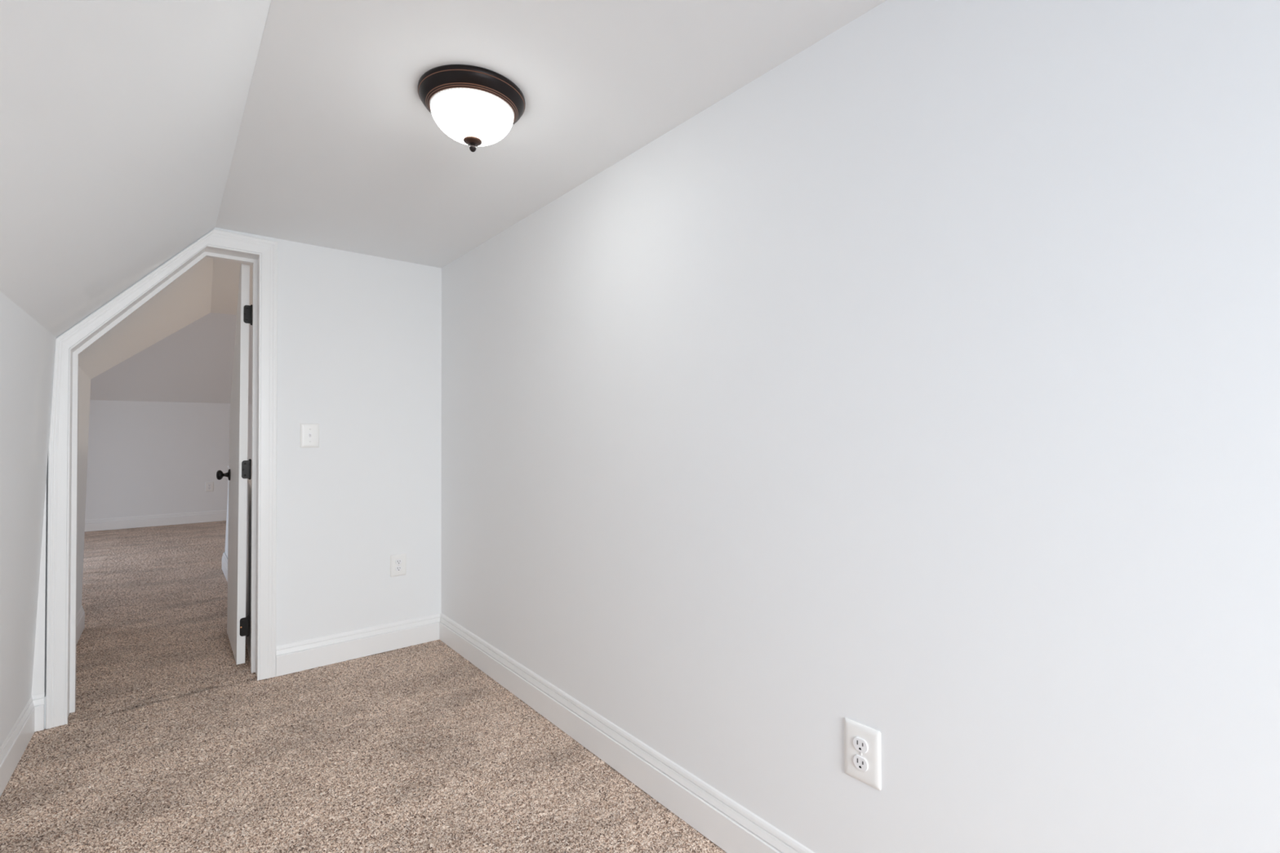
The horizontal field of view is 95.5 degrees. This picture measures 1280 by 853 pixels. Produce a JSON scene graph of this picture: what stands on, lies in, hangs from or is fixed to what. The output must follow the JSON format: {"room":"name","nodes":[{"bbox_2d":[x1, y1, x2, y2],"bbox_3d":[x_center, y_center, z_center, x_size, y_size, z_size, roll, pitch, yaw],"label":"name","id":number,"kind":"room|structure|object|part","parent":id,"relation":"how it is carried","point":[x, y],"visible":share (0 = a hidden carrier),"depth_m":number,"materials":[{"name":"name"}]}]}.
{"room":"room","nodes":[
{"label":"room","id":0,"kind":"room"},
{"bbox_2d":[0,291,90,747],"bbox_3d":[-1.277,0.396,0.812,0.252,1.526,6.487,0,-1,-39],"label":"wall","id":1,"kind":"structure","parent":0,"point":[27,348],"depth_m":1.95,"materials":[{"name":"paint"}]},
{"bbox_2d":[0,696,35,796],"bbox_3d":[-1.536,1.075,1.208,0.015,0.139,2.540,0,-1,-38],"label":"baseboard","id":2,"kind":"structure","parent":1,"relation":"attached to","point":[15,744],"depth_m":1.98,"materials":[{"name":"paint"}]},
{"bbox_2d":[76,605,84,643],"bbox_3d":[-2.902,1.099,2.812,0.208,0.139,1.345,0,-1,-39],"label":"baseboard","id":3,"kind":"structure","parent":1,"relation":"attached to","point":[81,614],"depth_m":3.27,"materials":[{"name":"paint"}]},
{"bbox_2d":[0,0,271,337],"bbox_3d":[-0.566,-0.680,0.477,0.661,0.656,5.039,0,-1,-39],"label":"ceiling","id":4,"kind":"structure","parent":0,"point":[121,120],"depth_m":1.29,"materials":[{"name":"white paint"}]},
{"bbox_2d":[79,257,213,379],"bbox_3d":[-2.810,-0.611,3.359,0.632,0.665,2.116,0,-1,-39],"label":"ceiling","id":5,"kind":"structure","parent":0,"point":[187,300],"depth_m":3.22,"materials":[{"name":"white paint"}]},
{"bbox_2d":[84,400,252,530],"bbox_3d":[-5.784,0.459,7.436,6.700,1.590,0.100,0,-1,-39],"label":"wall","id":6,"kind":"structure","parent":0,"point":[144,458],"depth_m":7.20,"materials":[{"name":"paint"}]},
{"bbox_2d":[84,510,226,532],"bbox_3d":[-5.714,1.164,7.408,6.580,0.139,0.015,0,-1,-39],"label":"baseboard","id":7,"kind":"structure","parent":6,"relation":"attached to","point":[113,523],"depth_m":7.17,"materials":[{"name":"paint"}]},
{"bbox_2d":[204,481,213,491],"bbox_3d":[-5.579,0.780,7.528,0.086,0.126,0.010,0,-1,-39],"label":"wall outlet","id":8,"kind":"object","parent":6,"relation":"attached to","point":[209,486],"visible":1,"depth_m":7.53,"materials":[{"name":"plastic"}]},
{"bbox_2d":[89,312,252,404],"bbox_3d":[-5.025,-1.251,6.524,6.700,1.864,2.372,0,-1,-39],"label":"ceiling","id":9,"kind":"structure","parent":0,"point":[194,363],"depth_m":6.91,"materials":[{"name":"white paint"}]},
{"bbox_2d":[210,257,253,315],"bbox_3d":[-1.326,-0.903,4.598,3.413,0.080,2.086,0,-1,-39],"label":"ceiling","id":10,"kind":"structure","parent":0,"point":[225,273],"depth_m":3.61,"materials":[{"name":"white paint"}]},
{"bbox_2d":[216,263,252,664],"bbox_3d":[-2.103,0.179,3.038,0.156,1.935,0.588,1,-1,-39],"label":"door","id":11,"kind":"structure","parent":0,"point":[239,471],"depth_m":2.83,"materials":[{"name":"paint"}]},
{"bbox_3d":[-2.260,0.265,3.192,0.012,0.063,0.063,1,-1,-39],"label":"knob","id":12,"kind":"part","parent":11,"relation":"part of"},
{"bbox_2d":[224,467,251,662],"bbox_3d":[-2.624,0.766,3.879,0.176,0.870,2.658,0,-1,-39],"label":"wall","id":13,"kind":"structure","parent":0,"point":[248,583],"depth_m":3.18,"materials":[{"name":"paint"}]},
{"bbox_2d":[222,552,227,582],"bbox_3d":[-2.960,1.118,4.304,0.145,0.139,1.597,0,-1,-39],"label":"baseboard","id":14,"kind":"structure","parent":13,"relation":"attached to","point":[224,561],"depth_m":4.64,"materials":[{"name":"paint"}]},
{"bbox_2d":[227,465,251,489],"bbox_3d":[-2.624,0.323,3.890,0.184,0.016,2.666,0,-1,-39],"label":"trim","id":15,"kind":"structure","parent":13,"relation":"on","point":[249,482],"depth_m":3.19,"materials":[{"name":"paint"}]},
{"bbox_2d":[44,227,441,728],"bbox_3d":[-0.857,0.107,3.526,4.035,2.169,0.165,0,-1,-39],"label":"wall","id":16,"kind":"structure","parent":0,"point":[359,335],"depth_m":2.94,"materials":[{"name":"paint"}]},
{"bbox_2d":[31,692,44,732],"bbox_3d":[-2.299,1.090,2.214,0.040,0.139,0.015,0,-1,-39],"label":"baseboard","id":17,"kind":"structure","parent":16,"relation":"attached to","point":[38,700],"depth_m":2.21,"materials":[{"name":"paint"}]},
{"bbox_2d":[31,480,46,695],"bbox_3d":[-2.303,0.562,2.222,0.042,0.916,0.010,0,-1,-39],"label":"trim","id":18,"kind":"structure","parent":16,"relation":"attached to","point":[38,673],"depth_m":2.22,"materials":[{"name":"paint"}]},
{"bbox_2d":[45,228,277,728],"bbox_3d":[-1.991,0.142,2.480,0.754,2.038,0.015,0,-1,-39],"label":"trim","id":19,"kind":"structure","parent":16,"relation":"attached to","point":[59,445],"depth_m":2.45,"materials":[{"name":"paint"}]},
{"bbox_2d":[67,246,258,717],"bbox_3d":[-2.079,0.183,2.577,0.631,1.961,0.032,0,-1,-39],"label":"trim","id":20,"kind":"structure","parent":16,"relation":"attached to","point":[76,353],"depth_m":2.50,"materials":[{"name":"paint"}]},
{"bbox_2d":[300,423,319,448],"bbox_3d":[-1.592,0.043,2.805,0.082,0.118,0.020,0,-1,-39],"label":"light switch","id":21,"kind":"object","parent":16,"relation":"attached to","point":[309,433],"visible":1,"depth_m":2.81,"materials":[{"name":"plastic"}]},
{"bbox_2d":[275,613,440,676],"bbox_3d":[-1.395,1.096,2.955,0.780,0.139,0.015,0,-1,-39],"label":"baseboard","id":22,"kind":"structure","parent":16,"relation":"attached to","point":[301,655],"depth_m":2.92,"materials":[{"name":"paint"}]},
{"bbox_2d":[390,553,406,577],"bbox_3d":[-1.273,0.731,3.063,0.082,0.115,0.010,0,-1,-39],"label":"wall outlet","id":23,"kind":"object","parent":16,"relation":"attached to","point":[397,562],"visible":1,"depth_m":3.06,"materials":[{"name":"plastic"}]},
{"bbox_2d":[395,565,401,571],"bbox_3d":[-1.272,0.749,3.061,0.033,0.026,0.005,0,-1,-39],"label":"receptacle","id":24,"kind":"object","parent":23,"relation":"attached to","point":[397,568],"depth_m":3.06,"materials":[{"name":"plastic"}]},
{"bbox_2d":[395,559,401,564],"bbox_3d":[-1.272,0.713,3.062,0.033,0.026,0.005,0,-1,-39],"label":"receptacle","id":25,"kind":"object","parent":23,"relation":"attached to","point":[397,562],"depth_m":3.06,"materials":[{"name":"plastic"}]},
{"bbox_2d":[0,520,726,852],"bbox_3d":[-2.212,1.175,3.147,6.803,0.015,11.303,0,-1,-39],"label":"floor","id":26,"kind":"structure","parent":0,"point":[169,744],"depth_m":2.04,"materials":[{"name":"carpet"}]},
{"bbox_2d":[215,0,886,267],"bbox_3d":[0.087,-0.962,1.016,1.067,0.100,5.039,0,-1,-39],"label":"ceiling","id":27,"kind":"structure","parent":0,"point":[338,147],"depth_m":1.60,"materials":[{"name":"white paint"}]},
{"bbox_2d":[417,64,525,151],"bbox_3d":[-0.457,-0.827,1.590,0.282,0.152,0.282,0,-1,-39],"label":"ceiling light","id":28,"kind":"object","parent":27,"relation":"attached to","point":[474,106],"visible":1,"depth_m":1.51,"materials":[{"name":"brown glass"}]},
{"bbox_3d":[-0.457,-0.824,1.589,0.222,0.086,0.222,0,-1,-39],"label":"lamp shade","id":29,"kind":"part","parent":28,"relation":"part of","materials":[{"name":"white glass"}]},
{"bbox_2d":[440,0,1279,852],"bbox_3d":[0.466,0.101,1.385,0.100,2.119,5.154,0,-1,-39],"label":"wall","id":30,"kind":"structure","parent":0,"point":[917,385],"depth_m":1.17,"materials":[{"name":"paint"}]},
{"bbox_2d":[439,613,814,852],"bbox_3d":[0.445,1.070,1.312,0.015,0.139,4.889,0,-1,-39],"label":"baseboard","id":31,"kind":"structure","parent":30,"relation":"attached to","point":[728,824],"depth_m":1.87,"materials":[{"name":"paint"}]},
{"bbox_2d":[844,717,881,790],"bbox_3d":[0.484,0.716,1.271,0.010,0.126,0.086,0,-1,-39],"label":"wall outlet","id":32,"kind":"object","parent":30,"relation":"attached to","point":[862,743],"visible":1,"depth_m":1.27,"materials":[{"name":"plastic"}]},
{"bbox_2d":[853,754,868,771],"bbox_3d":[0.482,0.735,1.270,0.005,0.029,0.035,0,-1,-39],"label":"receptacle","id":33,"kind":"object","parent":32,"relation":"attached to","point":[860,762],"depth_m":1.27,"materials":[{"name":"plastic"}]},
{"bbox_2d":[853,736,868,753],"bbox_3d":[0.482,0.696,1.270,0.005,0.029,0.035,0,-1,-39],"label":"receptacle","id":34,"kind":"object","parent":32,"relation":"attached to","point":[860,744],"depth_m":1.27,"materials":[{"name":"plastic"}]}
]}

